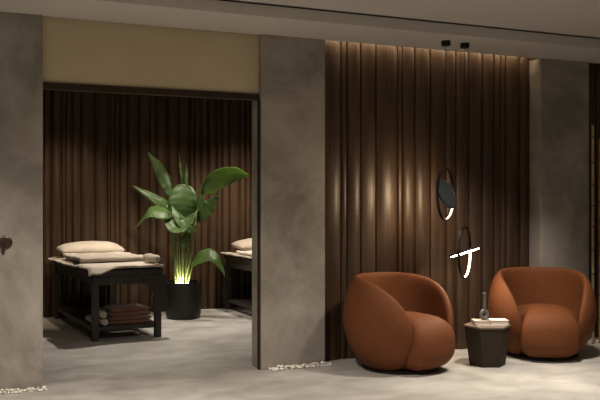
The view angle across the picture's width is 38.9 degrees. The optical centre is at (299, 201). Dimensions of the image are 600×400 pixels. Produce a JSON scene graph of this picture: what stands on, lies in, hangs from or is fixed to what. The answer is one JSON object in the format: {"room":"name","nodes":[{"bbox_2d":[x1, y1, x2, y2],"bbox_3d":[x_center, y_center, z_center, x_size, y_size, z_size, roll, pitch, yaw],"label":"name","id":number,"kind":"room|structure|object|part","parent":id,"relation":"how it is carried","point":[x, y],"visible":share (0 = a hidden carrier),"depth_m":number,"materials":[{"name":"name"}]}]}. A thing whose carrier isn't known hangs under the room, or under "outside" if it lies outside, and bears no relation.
{"room":"spa waiting area","nodes":[
{"label":"spa waiting area","id":0,"kind":"room"},
{"bbox_2d":[0,12,42,391],"bbox_3d":[-2.903,0.000,6.052,2.043,2.800,0.220,0,0,-24],"label":"wall","id":1,"kind":"structure","parent":0,"point":[21,35],"depth_m":6.31,"materials":[{"name":"concrete"}]},
{"bbox_2d":[0,236,12,254],"bbox_3d":[-2.163,0.319,6.243,0.100,0.138,0.050,0,0,-24],"label":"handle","id":2,"kind":"object","parent":1,"relation":"attached to","point":[6,242],"visible":1,"depth_m":6.24,"materials":[{"name":"brown metal"}]},
{"bbox_2d":[43,90,251,317],"bbox_3d":[-2.440,-0.080,10.599,7.056,2.960,0.076,0,0,-24],"label":"wall","id":3,"kind":"structure","parent":0,"point":[96,146],"depth_m":10.73,"materials":[{"name":"brown wood"}]},
{"bbox_2d":[43,17,258,93],"bbox_3d":[-1.177,-1.153,6.843,1.754,0.495,0.145,0,0,-24],"label":"wall header","id":4,"kind":"structure","parent":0,"point":[75,51],"depth_m":6.75,"materials":[{"name":"beige paint"}]},
{"bbox_2d":[43,82,260,369],"bbox_3d":[-1.149,0.247,6.783,1.756,2.305,0.098,0,0,-24],"label":"trim","id":5,"kind":"structure","parent":4,"relation":"attached to","point":[46,85],"depth_m":6.99,"materials":[{"name":"brown wood"}]},
{"bbox_2d":[43,16,259,34],"bbox_3d":[-1.804,-1.610,9.053,7.300,0.100,4.000,0,0,-24],"label":"ceiling trim","id":6,"kind":"structure","parent":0,"point":[43,16],"depth_m":7.51,"materials":[{"name":"beige paint"}]},
{"bbox_2d":[252,34,324,369],"bbox_3d":[-0.099,0.000,7.307,0.593,2.800,0.220,0,0,-24],"label":"wall","id":7,"kind":"structure","parent":0,"point":[291,69],"depth_m":7.20,"materials":[{"name":"concrete"}]},
{"bbox_2d":[0,307,599,399],"bbox_3d":[0.151,1.450,4.559,16.000,0.100,14.200,0,0,-24],"label":"floor","id":8,"kind":"structure","parent":0,"point":[208,356],"depth_m":6.94,"materials":[{"name":"grey concrete"}]},
{"bbox_2d":[0,385,47,393],"bbox_3d":[-2.421,1.383,6.093,1.182,0.036,0.100,0,0,-24],"label":"pebbles","id":9,"kind":"object","parent":8,"relation":"on","point":[29,389],"visible":1,"depth_m":6.25,"materials":[{"name":"white stone"}]},
{"bbox_2d":[53,261,166,341],"bbox_3d":[-2.178,1.042,9.527,0.775,0.715,1.970,0,0,-27],"label":"massage table","id":10,"kind":"object","parent":8,"relation":"on","point":[153,277],"visible":0.72,"depth_m":8.78,"materials":[{"name":"black wood"}]},
{"bbox_3d":[-2.904,1.073,10.195,0.066,0.655,0.066,0,0,-27],"label":"leg","id":11,"kind":"part","parent":10,"relation":"part of","materials":[{"name":"black wood"}]},
{"bbox_2d":[85,315,90,321],"bbox_3d":[-2.172,1.222,8.856,0.064,0.066,0.300,0,0,-27],"label":"rolled towel","id":12,"kind":"object","parent":10,"relation":"on","point":[88,318],"visible":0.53,"depth_m":8.88,"materials":[{"name":"fabric"}]},
{"bbox_3d":[-2.061,1.073,8.548,0.066,0.655,0.066,0,0,-27],"label":"leg","id":13,"kind":"part","parent":10,"relation":"part of","materials":[{"name":"black wood"}]},
{"bbox_2d":[48,256,143,267],"bbox_3d":[-2.328,0.672,9.717,0.817,0.047,1.434,0,0,-27],"label":"sheet","id":14,"kind":"object","parent":10,"relation":"on","point":[59,259],"visible":0.31,"depth_m":9.34,"materials":[{"name":"fabric"}]},
{"bbox_2d":[56,241,124,253],"bbox_3d":[-2.509,0.548,10.180,0.780,0.160,0.439,0,0,-27],"label":"pillow","id":15,"kind":"object","parent":14,"relation":"on","point":[82,246],"visible":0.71,"depth_m":10.02,"materials":[{"name":"fabric"}]},
{"bbox_2d":[63,251,144,262],"bbox_3d":[-2.202,0.616,9.526,0.743,0.069,0.928,0,0,-27],"label":"blanket","id":16,"kind":"object","parent":14,"relation":"on","point":[116,256],"visible":0.98,"depth_m":9.24,"materials":[{"name":"fabric"}]},
{"bbox_2d":[99,316,107,325],"bbox_3d":[-2.046,1.222,8.764,0.064,0.066,0.300,0,0,-27],"label":"rolled towel","id":17,"kind":"object","parent":10,"relation":"on","point":[103,321],"visible":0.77,"depth_m":8.64,"materials":[{"name":"fabric"}]},
{"bbox_2d":[99,309,106,317],"bbox_3d":[-2.063,1.147,8.777,0.064,0.066,0.300,0,0,-27],"label":"rolled towel","id":18,"kind":"object","parent":17,"relation":"on","point":[103,314],"visible":0.5,"depth_m":8.65,"materials":[{"name":"fabric"}]},
{"bbox_3d":[-2.193,1.280,9.519,0.690,0.040,1.866,0,0,-27],"label":"shelf frame","id":19,"kind":"part","parent":10,"relation":"part of","materials":[{"name":"black wood"}]},
{"bbox_2d":[61,305,152,326],"bbox_3d":[-2.193,1.270,9.519,0.610,0.016,1.770,0,0,-27],"label":"shelf","id":20,"kind":"object","parent":10,"relation":"attached to","point":[79,312],"depth_m":9.71,"materials":[{"name":"black wood"}]},
{"bbox_3d":[-2.325,1.073,10.491,0.066,0.655,0.066,0,0,-27],"label":"leg","id":21,"kind":"part","parent":10,"relation":"part of","materials":[{"name":"black wood"}]},
{"bbox_2d":[77,261,163,276],"bbox_3d":[-1.858,0.691,8.823,0.800,0.094,0.588,0,0,-27],"label":"towel","id":22,"kind":"object","parent":10,"relation":"on","point":[94,268],"visible":0.97,"depth_m":8.69,"materials":[{"name":"fabric"}]},
{"bbox_2d":[143,253,159,262],"bbox_3d":[-1.577,0.593,9.002,0.113,0.102,0.433,0,0,-27],"label":"rolled towel","id":23,"kind":"object","parent":22,"relation":"on","point":[151,258],"visible":1,"depth_m":8.90,"materials":[{"name":"fabric"}]},
{"bbox_2d":[105,314,152,324],"bbox_3d":[-1.821,1.218,8.924,0.465,0.085,0.340,0,0,-27],"label":"folded towel","id":24,"kind":"object","parent":10,"relation":"on","point":[133,319],"visible":0.66,"depth_m":8.77,"materials":[{"name":"brown fabric"}]},
{"bbox_2d":[103,304,150,315],"bbox_3d":[-1.820,1.132,8.924,0.434,0.084,0.320,0,0,-29],"label":"folded towel","id":25,"kind":"object","parent":24,"relation":"on","point":[120,309],"visible":0.95,"depth_m":8.81,"materials":[{"name":"brown fabric"}]},
{"bbox_3d":[-1.482,1.073,8.844,0.066,0.655,0.066,0,0,-27],"label":"leg","id":26,"kind":"part","parent":10,"relation":"part of","materials":[{"name":"black wood"}]},
{"bbox_2d":[133,152,249,319],"bbox_3d":[-1.301,0.396,10.214,1.416,2.008,0.528,0,0,3],"label":"potted plant","id":27,"kind":"object","parent":8,"relation":"on","point":[182,207],"visible":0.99,"depth_m":10.17,"materials":[{"name":"green plant"}]},
{"bbox_3d":[-1.508,0.579,10.206,0.069,0.843,0.044,0,0,-24],"label":"stem","id":28,"kind":"part","parent":27,"relation":"part of","materials":[{"name":"green plant"}]},
{"bbox_3d":[-1.506,0.602,10.177,0.146,0.801,0.035,0,0,-24],"label":"stem","id":29,"kind":"part","parent":27,"relation":"part of","materials":[{"name":"green plant"}]},
{"bbox_3d":[-1.475,0.694,10.244,0.057,0.613,0.025,0,0,-24],"label":"stem","id":30,"kind":"part","parent":27,"relation":"part of","materials":[{"name":"green plant"}]},
{"bbox_3d":[-1.447,0.647,10.228,0.044,0.708,0.040,0,0,-24],"label":"stem","id":31,"kind":"part","parent":27,"relation":"part of","materials":[{"name":"green plant"}]},
{"bbox_3d":[-1.423,0.593,10.261,0.024,0.814,0.043,0,0,39],"label":"stem","id":32,"kind":"part","parent":27,"relation":"part of","materials":[{"name":"green plant"}]},
{"bbox_3d":[-1.411,1.180,10.269,0.428,0.440,0.428,0,0,-24],"label":"pot","id":33,"kind":"part","parent":27,"relation":"part of","materials":[{"name":"black ceramic"}]},
{"bbox_3d":[-1.398,0.782,10.171,0.025,0.438,0.063,0,0,-24],"label":"stem","id":34,"kind":"part","parent":27,"relation":"part of","materials":[{"name":"green plant"}]},
{"bbox_3d":[-1.387,0.454,10.305,0.023,1.093,0.048,0,0,43],"label":"stem","id":35,"kind":"part","parent":27,"relation":"part of","materials":[{"name":"green plant"}]},
{"bbox_3d":[-1.363,0.613,10.232,0.057,0.776,0.026,0,0,-2],"label":"stem","id":36,"kind":"part","parent":27,"relation":"part of","materials":[{"name":"green plant"}]},
{"bbox_3d":[-1.342,0.644,10.289,0.072,0.714,0.026,0,0,-2],"label":"stem","id":37,"kind":"part","parent":27,"relation":"part of","materials":[{"name":"green plant"}]},
{"bbox_3d":[-1.319,0.665,10.196,0.127,0.676,0.113,0,0,-24],"label":"stem","id":38,"kind":"part","parent":27,"relation":"part of","materials":[{"name":"green plant"}]},
{"bbox_3d":[-1.304,0.546,10.253,0.118,0.912,0.102,0,0,-24],"label":"stem","id":39,"kind":"part","parent":27,"relation":"part of","materials":[{"name":"green plant"}]},
{"bbox_2d":[224,255,251,309],"bbox_3d":[-0.263,1.042,10.383,0.740,0.715,1.970,0,0,-24],"label":"massage table","id":40,"kind":"object","parent":8,"relation":"on","point":[243,263],"visible":0.18,"depth_m":10.89,"materials":[{"name":"black wood"}]},
{"bbox_3d":[-0.937,1.073,11.095,0.066,0.655,0.066,0,0,-24],"label":"leg","id":41,"kind":"part","parent":40,"relation":"part of","materials":[{"name":"black wood"}]},
{"bbox_2d":[221,252,251,258],"bbox_3d":[-0.282,0.664,10.377,0.815,0.030,1.917,0,0,-24],"label":"sheet","id":42,"kind":"object","parent":40,"relation":"on","point":[225,253],"visible":0.16,"depth_m":10.61,"materials":[{"name":"fabric"}]},
{"bbox_2d":[231,238,251,249],"bbox_3d":[-0.488,0.547,11.083,0.780,0.163,0.439,0,0,-24],"label":"pillow","id":43,"kind":"object","parent":42,"relation":"on","point":[245,244],"visible":0.29,"depth_m":10.84,"materials":[{"name":"fabric"}]},
{"bbox_2d":[236,250,251,255],"bbox_3d":[-0.264,0.625,10.337,0.776,0.050,0.931,0,0,-24],"label":"blanket","id":44,"kind":"object","parent":42,"relation":"on","point":[249,252],"visible":0.09,"depth_m":10.37,"materials":[{"name":"fabric"}]},
{"bbox_3d":[-0.263,1.280,10.383,0.690,0.040,1.866,0,0,-24],"label":"shelf frame","id":45,"kind":"part","parent":40,"relation":"part of","materials":[{"name":"black wood"}]},
{"bbox_2d":[233,298,251,304],"bbox_3d":[-0.263,1.270,10.383,0.610,0.016,1.770,0,0,-24],"label":"shelf","id":46,"kind":"object","parent":40,"relation":"attached to","point":[237,301],"depth_m":10.81,"materials":[{"name":"black wood"}]},
{"bbox_2d":[268,361,332,370],"bbox_3d":[0.011,1.383,7.182,0.575,0.037,0.103,0,0,-24],"label":"strip","id":47,"kind":"object","parent":8,"relation":"on","point":[314,364],"visible":1,"depth_m":7.16,"materials":[{"name":"white stone"}]},
{"bbox_2d":[343,272,454,374],"bbox_3d":[0.840,1.010,7.205,0.946,0.780,0.960,0,0,45],"label":"armchair","id":48,"kind":"object","parent":8,"relation":"on","point":[395,323],"visible":1,"depth_m":6.89,"materials":[{"name":"orange fabric"}]},
{"bbox_3d":[0.890,1.160,7.155,0.806,0.460,0.684,0,0,45],"label":"seat","id":49,"kind":"part","parent":48,"relation":"part of","materials":[{"name":"orange fabric"}]},
{"bbox_2d":[464,322,510,367],"bbox_3d":[1.613,1.228,7.316,0.409,0.345,0.355,0,0,0],"label":"side table","id":50,"kind":"object","parent":8,"relation":"on","point":[487,346],"visible":0.82,"depth_m":7.18,"materials":[{"name":"brown wood"}]},
{"bbox_2d":[477,325,506,325],"bbox_3d":[1.633,1.051,7.306,0.250,0.008,0.200,0,0,0],"label":"magazine","id":51,"kind":"object","parent":50,"relation":"on","point":[477,325],"visible":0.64,"depth_m":7.21,"materials":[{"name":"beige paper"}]},
{"bbox_2d":[471,319,489,324],"bbox_3d":[1.555,1.031,7.316,0.135,0.032,0.150,0,0,0],"label":"book","id":52,"kind":"object","parent":51,"relation":"on","point":[474,321],"visible":0.95,"depth_m":7.25,"materials":[{"name":"beige paper"}]},
{"bbox_2d":[479,293,488,319],"bbox_3d":[1.585,0.899,7.316,0.098,0.236,0.044,0,0,-29],"label":"vase","id":53,"kind":"object","parent":52,"relation":"on","point":[484,309],"visible":1,"depth_m":7.30,"materials":[{"name":"grey ceramic"}]},
{"bbox_2d":[487,318,508,324],"bbox_3d":[1.705,1.029,7.316,0.155,0.036,0.150,0,0,0],"label":"book","id":54,"kind":"object","parent":51,"relation":"on","point":[493,321],"visible":0.89,"depth_m":7.25,"materials":[{"name":"grey paper"}]},
{"bbox_2d":[488,267,596,360],"bbox_3d":[2.211,1.010,7.790,0.960,0.780,0.946,0,0,3],"label":"armchair","id":55,"kind":"object","parent":8,"relation":"on","point":[551,312],"visible":0.93,"depth_m":7.56,"materials":[{"name":"orange fabric"}]},
{"bbox_3d":[2.207,1.160,7.720,0.684,0.460,0.806,0,0,3],"label":"seat","id":56,"kind":"part","parent":55,"relation":"part of","materials":[{"name":"orange fabric"}]},
{"bbox_2d":[591,125,594,343],"bbox_3d":[2.890,0.321,8.386,0.031,2.159,0.031,0,0,14],"label":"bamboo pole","id":57,"kind":"object","parent":8,"relation":"on","point":[592,126],"visible":0.75,"depth_m":8.38,"materials":[{"name":"brown"}]},
{"bbox_2d":[598,139,599,343],"bbox_3d":[2.986,0.391,8.423,0.060,2.019,0.060,0,0,14],"label":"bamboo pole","id":58,"kind":"object","parent":8,"relation":"on","point":[599,139],"visible":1,"depth_m":8.41,"materials":[{"name":"brown"}]},
{"bbox_2d":[0,0,599,63],"bbox_3d":[-0.744,-1.500,6.561,16.000,0.200,0.655,0,0,-24],"label":"ceiling","id":59,"kind":"structure","parent":0,"point":[216,15],"depth_m":6.78,"materials":[{"name":"beige paint"}]},
{"bbox_2d":[219,0,599,38],"bbox_3d":[-0.608,-1.489,6.257,16.000,0.006,0.010,0,0,-24],"label":"trim","id":60,"kind":"structure","parent":59,"relation":"attached to","point":[219,0],"depth_m":6.89,"materials":[{"name":"brown wood"}]},
{"bbox_2d":[436,40,455,220],"bbox_3d":[1.270,-0.619,7.391,0.129,1.562,0.458,0,0,40],"label":"pendant lamp","id":61,"kind":"object","parent":59,"relation":"hanging from","point":[446,194],"visible":1,"depth_m":7.36,"materials":[{"name":"black metal"}]},
{"bbox_2d":[449,42,479,278],"bbox_3d":[1.452,-0.362,7.497,0.360,2.075,0.326,0,0,-24],"label":"pendant lamp","id":62,"kind":"object","parent":59,"relation":"hanging from","point":[464,45],"visible":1,"depth_m":7.50,"materials":[{"name":"black metal"}]},
{"bbox_2d":[452,248,478,256],"bbox_3d":[1.453,0.446,7.496,0.261,0.090,0.256,0,0,-24],"label":"diffuser","id":63,"kind":"object","parent":62,"relation":"attached to","point":[469,250],"depth_m":7.41,"materials":[{"name":"white"}]},
{"bbox_2d":[238,0,599,37],"bbox_3d":[1.224,-1.548,2.161,16.000,0.105,8.945,0,0,-24],"label":"groove","id":64,"kind":"structure","parent":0,"point":[571,17],"depth_m":6.64,"materials":[{"name":"black paint"}]},
{"bbox_2d":[325,40,528,360],"bbox_3d":[1.209,-0.080,7.965,2.330,2.960,0.077,0,0,-24],"label":"cladding","id":65,"kind":"object","parent":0,"point":[394,115],"visible":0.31,"depth_m":7.89,"materials":[{"name":"brown wood"}]},
{"bbox_2d":[529,58,588,278],"bbox_3d":[2.578,0.000,8.504,0.608,2.800,0.220,0,0,-24],"label":"wall","id":66,"kind":"structure","parent":0,"point":[558,89],"depth_m":8.39,"materials":[{"name":"concrete"}]},
{"bbox_2d":[589,63,599,337],"bbox_3d":[3.993,-0.080,9.210,2.548,2.960,0.077,0,0,-24],"label":"cladding","id":67,"kind":"object","parent":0,"point":[594,69],"visible":0.2,"depth_m":8.78,"materials":[{"name":"brown wood"}]}
]}

